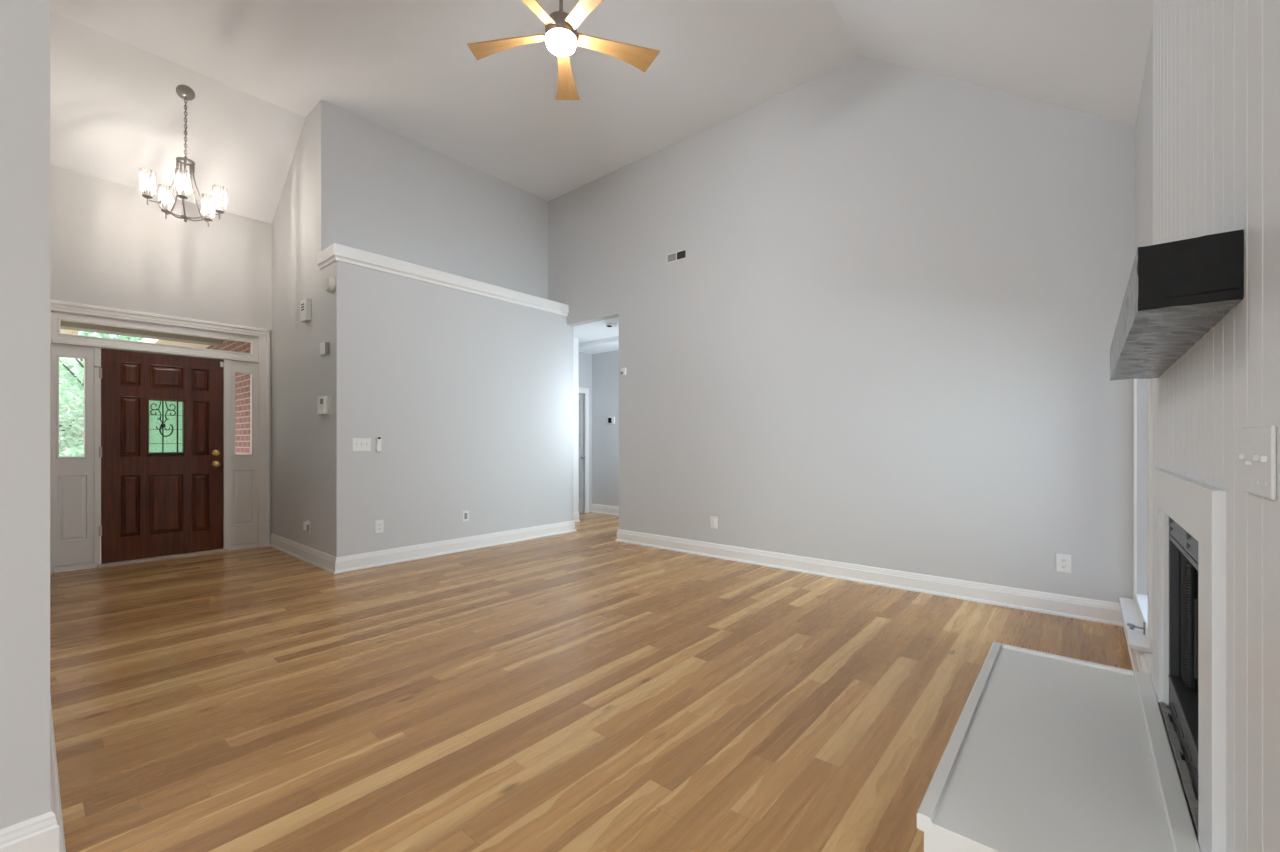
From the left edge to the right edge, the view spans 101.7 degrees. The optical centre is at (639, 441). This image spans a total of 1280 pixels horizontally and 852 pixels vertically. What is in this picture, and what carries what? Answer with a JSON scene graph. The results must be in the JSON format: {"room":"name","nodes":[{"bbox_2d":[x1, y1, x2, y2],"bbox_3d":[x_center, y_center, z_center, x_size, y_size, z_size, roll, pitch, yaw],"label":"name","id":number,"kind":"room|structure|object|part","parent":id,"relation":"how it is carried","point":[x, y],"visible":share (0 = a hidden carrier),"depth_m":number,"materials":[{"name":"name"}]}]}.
{"room":"living room","nodes":[
{"label":"living room","id":0,"kind":"room"},
{"bbox_2d":[0,0,49,828],"bbox_3d":[-6.077,-1.100,0.205,5.030,4.600,7.645,0,0,40],"label":"wall","id":1,"kind":"structure","parent":0,"point":[24,24],"depth_m":1.46,"materials":[{"name":"grey paint"}]},
{"bbox_2d":[0,695,65,851],"bbox_3d":[-5.999,1.129,0.158,4.910,0.142,7.675,0,0,40],"label":"baseboard","id":2,"kind":"structure","parent":1,"relation":"attached to","point":[44,832],"depth_m":1.48,"materials":[{"name":"white wood"}]},
{"bbox_2d":[50,165,271,535],"bbox_3d":[-4.883,-0.675,5.381,0.150,3.750,1.791,0,0,40],"label":"wall","id":3,"kind":"structure","parent":0,"point":[110,248],"depth_m":5.24,"materials":[{"name":"grey paint"}]},
{"bbox_2d":[54,344,93,572],"bbox_3d":[-5.262,0.155,4.851,0.070,2.090,0.256,0,0,40],"label":"sidelight panel","id":4,"kind":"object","parent":3,"relation":"in","point":[73,475],"depth_m":4.84,"materials":[{"name":"white wood"}]},
{"bbox_3d":[-5.245,1.174,4.836,0.024,0.052,0.256,0,0,40],"label":"moulding","id":5,"kind":"part","parent":4,"relation":"part of","materials":[{"name":"white wood"}]},
{"bbox_2d":[54,312,255,356],"bbox_3d":[-4.850,-1.053,5.335,0.040,0.254,1.529,0,0,40],"label":"window","id":6,"kind":"structure","parent":3,"relation":"in","point":[58,317],"depth_m":5.22,"materials":[{"name":"white wood"}]},
{"bbox_2d":[94,349,223,563],"bbox_3d":[-4.843,0.141,5.299,0.106,2.050,0.974,0,0,40],"label":"door","id":7,"kind":"structure","parent":3,"relation":"in","point":[161,449],"depth_m":5.29,"materials":[{"name":"brown wood"}]},
{"bbox_3d":[-4.853,-0.137,5.342,0.006,0.582,0.288,0,0,40],"label":"glass pane","id":8,"kind":"part","parent":7,"relation":"part of","materials":[{"name":"green glass"}]},
{"bbox_3d":[-4.552,0.245,5.608,0.061,0.068,0.068,0,0,40],"label":"knob","id":9,"kind":"part","parent":7,"relation":"part of","materials":[{"name":"gold metal"}]},
{"bbox_2d":[50,299,269,573],"bbox_3d":[-4.879,0.000,5.361,0.162,2.400,1.576,0,0,40],"label":"trim","id":10,"kind":"structure","parent":3,"relation":"attached to","point":[97,345],"depth_m":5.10,"materials":[{"name":"white wood"}]},
{"bbox_2d":[231,361,256,550],"bbox_3d":[-4.432,0.155,5.829,0.070,2.090,0.236,0,0,40],"label":"window","id":11,"kind":"structure","parent":3,"relation":"in","point":[243,466],"depth_m":5.82,"materials":[{"name":"white wood"}]},
{"bbox_3d":[-4.414,1.174,5.814,0.024,0.052,0.236,0,0,40],"label":"moulding","id":12,"kind":"part","parent":11,"relation":"part of","materials":[{"name":"white wood"}]},
{"bbox_2d":[272,100,334,550],"bbox_3d":[-3.673,-1.100,5.607,1.702,4.600,0.120,0,0,40],"label":"wall","id":13,"kind":"structure","parent":0,"point":[303,224],"depth_m":5.41,"materials":[{"name":"grey paint"}]},
{"bbox_2d":[269,533,335,573],"bbox_3d":[-3.506,1.129,5.366,1.968,0.142,0.030,0,0,40],"label":"baseboard","id":14,"kind":"structure","parent":13,"relation":"attached to","point":[325,561],"depth_m":5.26,"materials":[{"name":"white wood"}]},
{"bbox_2d":[300,298,310,322],"bbox_3d":[-3.341,-1.308,5.212,0.170,0.215,0.052,0,0,40],"label":"door chime","id":15,"kind":"object","parent":13,"relation":"attached to","point":[305,304],"visible":1,"depth_m":5.16,"materials":[{"name":"white plastic"}]},
{"bbox_2d":[303,520,309,532],"bbox_3d":[-3.335,0.853,5.211,0.080,0.125,0.045,0,0,40],"label":"electrical outlet","id":16,"kind":"object","parent":13,"relation":"attached to","point":[306,524],"visible":1,"depth_m":5.19,"materials":[{"name":"white plastic"}]},
{"bbox_2d":[318,396,330,414],"bbox_3d":[-2.970,-0.335,4.903,0.225,0.174,0.042,0,0,40],"label":"thermostat","id":17,"kind":"object","parent":13,"relation":"attached to","point":[324,402],"visible":1,"depth_m":4.86,"materials":[{"name":"beige plastic"}]},
{"bbox_3d":[-2.954,-0.332,4.910,0.210,0.167,0.012,0,0,40],"label":"plate","id":18,"kind":"part","parent":17,"relation":"part of","materials":[{"name":"beige plastic"}]},
{"bbox_2d":[335,106,547,298],"bbox_3d":[-2.164,-2.588,6.162,0.120,1.623,2.679,0,0,40],"label":"wall","id":19,"kind":"structure","parent":0,"point":[398,197],"depth_m":5.86,"materials":[{"name":"grey paint"}]},
{"bbox_2d":[321,261,576,573],"bbox_3d":[-1.966,-0.283,5.981,0.416,2.967,2.961,0,0,40],"label":"wall","id":20,"kind":"structure","parent":0,"point":[468,397],"depth_m":5.50,"materials":[{"name":"grey paint"}]},
{"bbox_2d":[320,342,328,355],"bbox_3d":[-2.963,-0.869,4.901,0.138,0.118,0.038,0,0,40],"label":"fire alarm","id":21,"kind":"object","parent":20,"relation":"attached to","point":[324,346],"visible":1,"depth_m":4.87,"materials":[{"name":"white plastic"}]},
{"bbox_2d":[324,277,335,292],"bbox_3d":[-2.864,-1.443,4.805,0.157,0.150,0.054,0,0,40],"label":"smoke detector","id":22,"kind":"object","parent":20,"relation":"attached to","point":[330,283],"visible":1,"depth_m":4.77,"materials":[{"name":"beige plastic"}]},
{"bbox_2d":[352,438,370,450],"bbox_3d":[-2.623,0.032,4.919,0.017,0.122,0.166,0,0,40],"label":"light switch","id":23,"kind":"object","parent":20,"relation":"attached to","point":[358,444],"visible":1,"depth_m":4.92,"materials":[{"name":"white plastic"}]},
{"bbox_2d":[376,437,381,450],"bbox_3d":[-2.520,0.025,5.033,0.026,0.142,0.050,0,0,40],"label":"remote control","id":24,"kind":"object","parent":20,"relation":"attached to","point":[378,445],"visible":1,"depth_m":5.02,"materials":[{"name":"white plastic"}]},
{"bbox_2d":[375,520,383,532],"bbox_3d":[-2.520,0.825,5.046,0.009,0.124,0.080,0,0,40],"label":"wall outlet","id":25,"kind":"object","parent":20,"relation":"attached to","point":[379,524],"visible":1,"depth_m":5.04,"materials":[{"name":"white plastic"}]},
{"bbox_2d":[317,243,568,315],"bbox_3d":[-2.016,-1.722,5.930,0.426,0.149,2.819,0,0,40],"label":"trim","id":26,"kind":"structure","parent":20,"relation":"on","point":[335,252],"depth_m":5.42,"materials":[{"name":"white wood"}]},
{"bbox_2d":[463,510,468,521],"bbox_3d":[-1.921,0.824,5.751,0.009,0.118,0.074,0,0,40],"label":"wall plate","id":27,"kind":"object","parent":20,"relation":"attached to","point":[465,513],"visible":1,"depth_m":5.75,"materials":[{"name":"white plastic"}]},
{"bbox_2d":[573,338,578,512],"bbox_3d":[-1.391,-0.250,7.813,0.704,2.900,0.620,0,0,40],"label":"wall","id":28,"kind":"structure","parent":0,"point":[575,340],"depth_m":7.78,"materials":[{"name":"white paint"}]},
{"bbox_2d":[573,504,618,521],"bbox_3d":[-0.497,1.129,7.614,2.085,0.142,1.474,0,0,40],"label":"baseboard","id":29,"kind":"structure","parent":28,"relation":"attached to","point":[595,508],"depth_m":8.58,"materials":[{"name":"white wood"}]},
{"bbox_2d":[579,352,591,511],"bbox_3d":[-1.137,-0.250,8.564,0.120,2.900,0.854,0,0,40],"label":"wall","id":30,"kind":"structure","parent":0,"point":[585,360],"depth_m":8.81,"materials":[{"name":"grey paint"}]},
{"bbox_2d":[579,387,588,512],"bbox_3d":[-1.157,0.155,8.529,0.135,2.090,0.765,0,0,40],"label":"door","id":31,"kind":"structure","parent":30,"relation":"attached to","point":[583,392],"depth_m":8.73,"materials":[{"name":"grey paint"}]},
{"bbox_2d":[50,512,1132,851],"bbox_3d":[-0.646,1.260,-0.251,13.900,0.120,14.220,0,0,40],"label":"floor","id":32,"kind":"structure","parent":0,"point":[584,689],"depth_m":2.40,"materials":[{"name":"brown wood"}]},
{"bbox_2d":[98,548,228,567],"bbox_3d":[-4.858,1.185,5.352,0.165,0.030,0.990,0,0,40],"label":"threshold","id":33,"kind":"object","parent":32,"relation":"on","point":[127,562],"visible":0.66,"depth_m":5.26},
{"bbox_2d":[917,642,1200,851],"bbox_3d":[1.337,1.054,1.659,0.511,0.291,1.430,0,0,40],"label":"hearth","id":34,"kind":"object","parent":32,"relation":"on","point":[1045,752],"visible":1,"depth_m":1.46,"materials":[{"name":"white paint"}]},
{"bbox_2d":[573,317,618,353],"bbox_3d":[-0.850,-1.613,7.994,3.355,0.275,1.595,0,0,40],"label":"ceiling","id":35,"kind":"structure","parent":0,"point":[594,337],"depth_m":7.66,"materials":[{"name":"white paint"}]},
{"bbox_2d":[606,323,616,326],"bbox_3d":[-0.372,-1.517,6.823,0.140,0.042,0.140,0,0,40],"label":"ceiling detector","id":36,"kind":"object","parent":35,"relation":"attached to","point":[607,324],"visible":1,"depth_m":6.78,"materials":[{"name":"white plastic"}]},
{"bbox_2d":[50,0,1152,223],"bbox_3d":[-3.512,-2.781,1.041,7.938,2.038,12.480,0,0,40],"label":"ceiling","id":37,"kind":"structure","parent":0,"point":[255,70],"depth_m":4.45,"materials":[{"name":"white paint"}]},
{"bbox_2d":[139,85,226,226],"bbox_3d":[-4.115,-2.586,4.698,0.591,1.210,0.581,0,0,40],"label":"chandelier","id":38,"kind":"object","parent":37,"relation":"hanging from","point":[185,92],"visible":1,"depth_m":4.72,"materials":[{"name":"silver metal"}]},
{"bbox_3d":[-4.255,-2.231,4.507,0.108,0.212,0.108,0,0,40],"label":"lamp shade","id":39,"kind":"part","parent":38,"relation":"part of","materials":[{"name":"white glass"}]},
{"bbox_3d":[-4.187,-2.272,4.603,0.019,0.506,0.236,0,0,34],"label":"arm","id":40,"kind":"part","parent":38,"relation":"part of","materials":[{"name":"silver metal"}]},
{"bbox_3d":[-4.353,-2.231,4.791,0.108,0.212,0.108,0,0,40],"label":"lamp shade","id":41,"kind":"part","parent":38,"relation":"part of","materials":[{"name":"white glass"}]},
{"bbox_3d":[-4.240,-2.272,4.757,0.235,0.506,0.018,0,0,18],"label":"arm","id":42,"kind":"part","parent":38,"relation":"part of","materials":[{"name":"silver metal"}]},
{"bbox_3d":[-3.955,-2.231,4.513,0.108,0.212,0.108,0,0,40],"label":"lamp shade","id":43,"kind":"part","parent":38,"relation":"part of","materials":[{"name":"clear glass"}]},
{"bbox_3d":[-4.027,-2.272,4.606,0.018,0.506,0.235,0,0,-36],"label":"arm","id":44,"kind":"part","parent":38,"relation":"part of","materials":[{"name":"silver metal"}]},
{"bbox_3d":[-4.109,-2.832,4.716,0.025,0.598,0.025,0,0,-5],"label":"chain","id":45,"kind":"part","parent":38,"relation":"part of","materials":[{"name":"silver metal"}]},
{"bbox_3d":[-4.110,-2.272,4.854,0.019,0.506,0.235,0,0,0],"label":"arm","id":46,"kind":"part","parent":38,"relation":"part of","materials":[{"name":"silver metal"}]},
{"bbox_3d":[-3.980,-2.272,4.762,0.235,0.506,0.018,0,0,-20],"label":"arm","id":47,"kind":"part","parent":38,"relation":"part of","materials":[{"name":"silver metal"}]},
{"bbox_3d":[-4.114,-2.231,4.971,0.108,0.212,0.108,0,0,40],"label":"lamp shade","id":48,"kind":"part","parent":38,"relation":"part of","materials":[{"name":"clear glass"}]},
{"bbox_3d":[-3.868,-2.231,4.800,0.108,0.212,0.108,0,0,40],"label":"lamp shade","id":49,"kind":"part","parent":38,"relation":"part of","materials":[{"name":"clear glass"}]},
{"bbox_2d":[467,0,659,99],"bbox_3d":[-0.545,-2.936,3.432,1.302,0.693,1.295,0,0,40],"label":"ceiling fan","id":50,"kind":"object","parent":37,"relation":"hanging from","point":[561,36],"visible":1,"depth_m":3.53,"materials":[{"name":"brown wood"}]},
{"bbox_3d":[-0.894,-2.704,3.553,0.593,0.049,0.186,0,0,14],"label":"blade","id":51,"kind":"part","parent":50,"relation":"part of","materials":[{"name":"brown wood"}]},
{"bbox_3d":[-0.725,-2.704,3.138,0.186,0.049,0.593,0,0,32],"label":"blade","id":52,"kind":"part","parent":50,"relation":"part of","materials":[{"name":"brown wood"}]},
{"bbox_3d":[-0.523,-2.627,3.462,0.198,0.075,0.198,0,0,40],"label":"light globe","id":53,"kind":"part","parent":50,"relation":"part of"},
{"bbox_3d":[-0.551,-2.704,3.842,0.186,0.049,0.593,0,0,-4],"label":"blade","id":54,"kind":"part","parent":50,"relation":"part of","materials":[{"name":"brown wood"}]},
{"bbox_3d":[-0.277,-2.704,3.171,0.186,0.049,0.593,0,0,-40],"label":"blade","id":55,"kind":"part","parent":50,"relation":"part of","materials":[{"name":"brown wood"}]},
{"bbox_3d":[-0.170,-2.704,3.606,0.593,0.049,0.186,0,0,-22],"label":"blade","id":56,"kind":"part","parent":50,"relation":"part of","materials":[{"name":"brown wood"}]},
{"bbox_2d":[592,350,618,506],"bbox_3d":[-0.373,-0.250,8.555,3.355,2.900,0.121,0,0,40],"label":"wall","id":57,"kind":"structure","parent":0,"point":[605,366],"depth_m":8.64,"materials":[{"name":"grey paint"}]},
{"bbox_2d":[608,417,614,423],"bbox_3d":[-0.472,-0.343,8.543,0.150,0.115,0.026,0,0,40],"label":"thermostat","id":58,"kind":"object","parent":57,"relation":"attached to","point":[611,420],"visible":1,"depth_m":8.52,"materials":[{"name":"white plastic"}]},
{"bbox_2d":[548,57,1134,602],"bbox_3d":[1.013,-1.071,5.286,6.096,4.542,0.120,0,0,40],"label":"wall","id":59,"kind":"structure","parent":0,"point":[882,337],"depth_m":4.38,"materials":[{"name":"grey paint"}]},
{"bbox_2d":[621,368,625,375],"bbox_3d":[-0.196,-0.830,6.212,0.070,0.090,0.034,0,0,40],"label":"sensor","id":60,"kind":"object","parent":59,"relation":"attached to","point":[623,370],"visible":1,"depth_m":6.20,"materials":[{"name":"white plastic"}]},
{"bbox_2d":[667,249,686,263],"bbox_3d":[0.400,-2.030,5.724,0.270,0.104,0.006,0,0,40],"label":"air vent","id":61,"kind":"object","parent":59,"relation":"in","point":[682,254],"visible":1,"depth_m":5.72,"materials":[{"name":"white plastic"}]},
{"bbox_2d":[710,516,716,528],"bbox_3d":[0.765,0.843,5.412,0.082,0.122,0.010,0,0,40],"label":"wall plate","id":62,"kind":"object","parent":59,"relation":"attached to","point":[713,520],"visible":1,"depth_m":5.41,"materials":[{"name":"white plastic"}]},
{"bbox_2d":[615,529,1123,626],"bbox_3d":[1.446,1.129,4.821,4.553,0.142,0.030,0,0,40],"label":"baseboard","id":63,"kind":"structure","parent":59,"relation":"attached to","point":[1099,611],"depth_m":4.21,"materials":[{"name":"white wood"}]},
{"bbox_2d":[1056,554,1070,572],"bbox_3d":[2.914,0.839,3.587,0.080,0.124,0.009,0,0,40],"label":"wall outlet","id":64,"kind":"object","parent":59,"relation":"attached to","point":[1063,561],"visible":1,"depth_m":3.59,"materials":[{"name":"white plastic"}]},
{"bbox_2d":[1123,625,1151,679],"bbox_3d":[2.642,1.118,2.758,0.058,0.164,1.625,0,0,40],"label":"baseboard","id":65,"kind":"structure","parent":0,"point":[1141,661],"depth_m":2.56,"materials":[{"name":"white wood"}]},
{"bbox_2d":[1135,0,1279,851],"bbox_3d":[2.293,-0.600,1.835,0.680,3.600,3.505,0,0,40],"label":"wall","id":66,"kind":"structure","parent":0,"point":[1216,63],"depth_m":1.01,"materials":[{"name":"white wood"}]},
{"bbox_2d":[1119,378,1152,652],"bbox_3d":[2.851,0.067,2.924,0.205,1.934,1.078,0,0,40],"label":"window","id":67,"kind":"structure","parent":66,"relation":"in","point":[1137,611],"depth_m":2.77,"materials":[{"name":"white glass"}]},
{"bbox_3d":[2.621,0.983,2.760,0.066,0.032,0.019,0,0,40],"label":"crank handle","id":68,"kind":"part","parent":67,"relation":"part of","materials":[{"name":"grey plastic"}]},
{"bbox_3d":[2.833,1.022,2.937,0.160,0.024,1.035,0,0,40],"label":"sill","id":69,"kind":"part","parent":67,"relation":"part of","materials":[{"name":"white wood"}]},
{"bbox_3d":[2.860,0.055,2.916,0.092,1.910,1.078,0,0,40],"label":"casing","id":70,"kind":"part","parent":67,"relation":"part of","materials":[{"name":"white wood"}]},
{"bbox_2d":[1110,229,1243,380],"bbox_3d":[1.476,-0.312,1.506,0.140,0.142,1.380,0,0,40],"label":"mantel shelf","id":71,"kind":"object","parent":66,"relation":"attached to","point":[1176,292],"visible":1,"depth_m":1.01,"materials":[{"name":"black wood"}]},
{"bbox_2d":[1152,468,1225,851],"bbox_3d":[1.754,0.507,1.340,0.540,0.815,1.186,0,0,40],"label":"fireplace","id":72,"kind":"object","parent":66,"relation":"in","point":[1189,515],"visible":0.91,"depth_m":1.39,"materials":[{"name":"white metal"}]},
{"bbox_3d":[1.580,0.849,1.465,0.068,0.111,0.765,0,0,40],"label":"panel","id":73,"kind":"part","parent":72,"relation":"part of","materials":[{"name":"black metal"}]},
{"bbox_2d":[1181,552,1195,689],"bbox_3d":[1.790,0.562,1.704,0.023,0.455,0.115,0,0,40],"label":"curtain","id":74,"kind":"object","parent":72,"relation":"hanging from","point":[1188,682],"depth_m":1.67,"materials":[{"name":"metal"}]},
{"bbox_3d":[1.760,0.625,1.647,0.011,0.250,0.011,0,0,18],"label":"curtain pull","id":75,"kind":"part","parent":72,"relation":"part of","materials":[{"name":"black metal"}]},
{"bbox_2d":[1238,425,1276,499],"bbox_3d":[1.006,0.032,0.854,0.013,0.112,0.196,0,0,40],"label":"light switch","id":76,"kind":"object","parent":66,"relation":"attached to","point":[1258,456],"visible":1,"depth_m":0.83,"materials":[{"name":"white plastic"}]},
{"label":"outside","id":77,"kind":"structure","parent":0,"visible":0},
{"bbox_3d":[-6.161,-1.650,5.560,2.010,0.100,3.300,0,0,40],"label":"ceiling","id":78,"kind":"structure","parent":77,"visible":0},
{"bbox_2d":[61,321,221,345],"bbox_3d":[-6.844,-1.468,6.038,0.250,0.265,3.145,0,0,40],"label":"beam","id":79,"kind":"structure","parent":78,"relation":"attached to","point":[68,325],"depth_m":6.55,"materials":[{"name":"beige wood"}]},
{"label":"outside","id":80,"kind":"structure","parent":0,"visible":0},
{"bbox_3d":[-15.207,1.505,14.226,18.400,0.030,14.000,0,0,40],"label":"driveway","id":81,"kind":"object","parent":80,"visible":0},
{"bbox_2d":[59,369,83,456],"bbox_3d":[-20.183,-0.578,17.955,4.101,4.164,4.116,0,0,40],"label":"leafy tree","id":82,"kind":"object","parent":81,"relation":"on","point":[73,416],"visible":0.13,"depth_m":17.54,"materials":[{"name":"green plant"}]},
{"bbox_2d":[59,331,142,411],"bbox_3d":[-12.080,-0.837,12.030,3.256,4.682,3.010,0,0,40],"label":"leafy tree","id":83,"kind":"object","parent":81,"relation":"on","point":[73,378],"visible":0.05,"depth_m":11.46,"materials":[{"name":"green plant"}]},
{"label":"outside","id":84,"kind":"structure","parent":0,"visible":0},
{"bbox_3d":[-25.645,1.550,21.779,52.710,0.100,60.000,0,0,40],"label":"ground","id":85,"kind":"structure","parent":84,"visible":0},
{"bbox_2d":[59,445,83,456],"bbox_3d":[-9.966,0.888,9.120,1.699,1.654,1.676,0,0,40],"label":"bush","id":86,"kind":"object","parent":85,"relation":"on","point":[72,451],"visible":0.04,"depth_m":9.18,"materials":[{"name":"green plant"}]},
{"bbox_2d":[205,340,250,453],"bbox_3d":[-5.239,0.050,7.959,3.710,2.900,1.850,0,0,40],"label":"wall","id":87,"kind":"structure","parent":85,"relation":"on","point":[242,380],"depth_m":6.54,"materials":[{"name":"red brick"}]},
{"bbox_2d":[140,338,210,347],"bbox_3d":[-6.280,-1.480,8.594,2.100,0.200,2.630,0,0,40],"label":"trim","id":88,"kind":"structure","parent":87,"relation":"attached to","point":[148,340],"depth_m":7.57,"materials":[{"name":"beige wood"}]},
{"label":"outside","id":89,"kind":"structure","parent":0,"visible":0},
{"bbox_2d":[61,329,77,334],"bbox_3d":[-9.341,-1.630,7.191,2.450,0.300,2.070,0,0,40],"label":"trim","id":90,"kind":"structure","parent":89,"point":[64,331],"depth_m":7.22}
]}

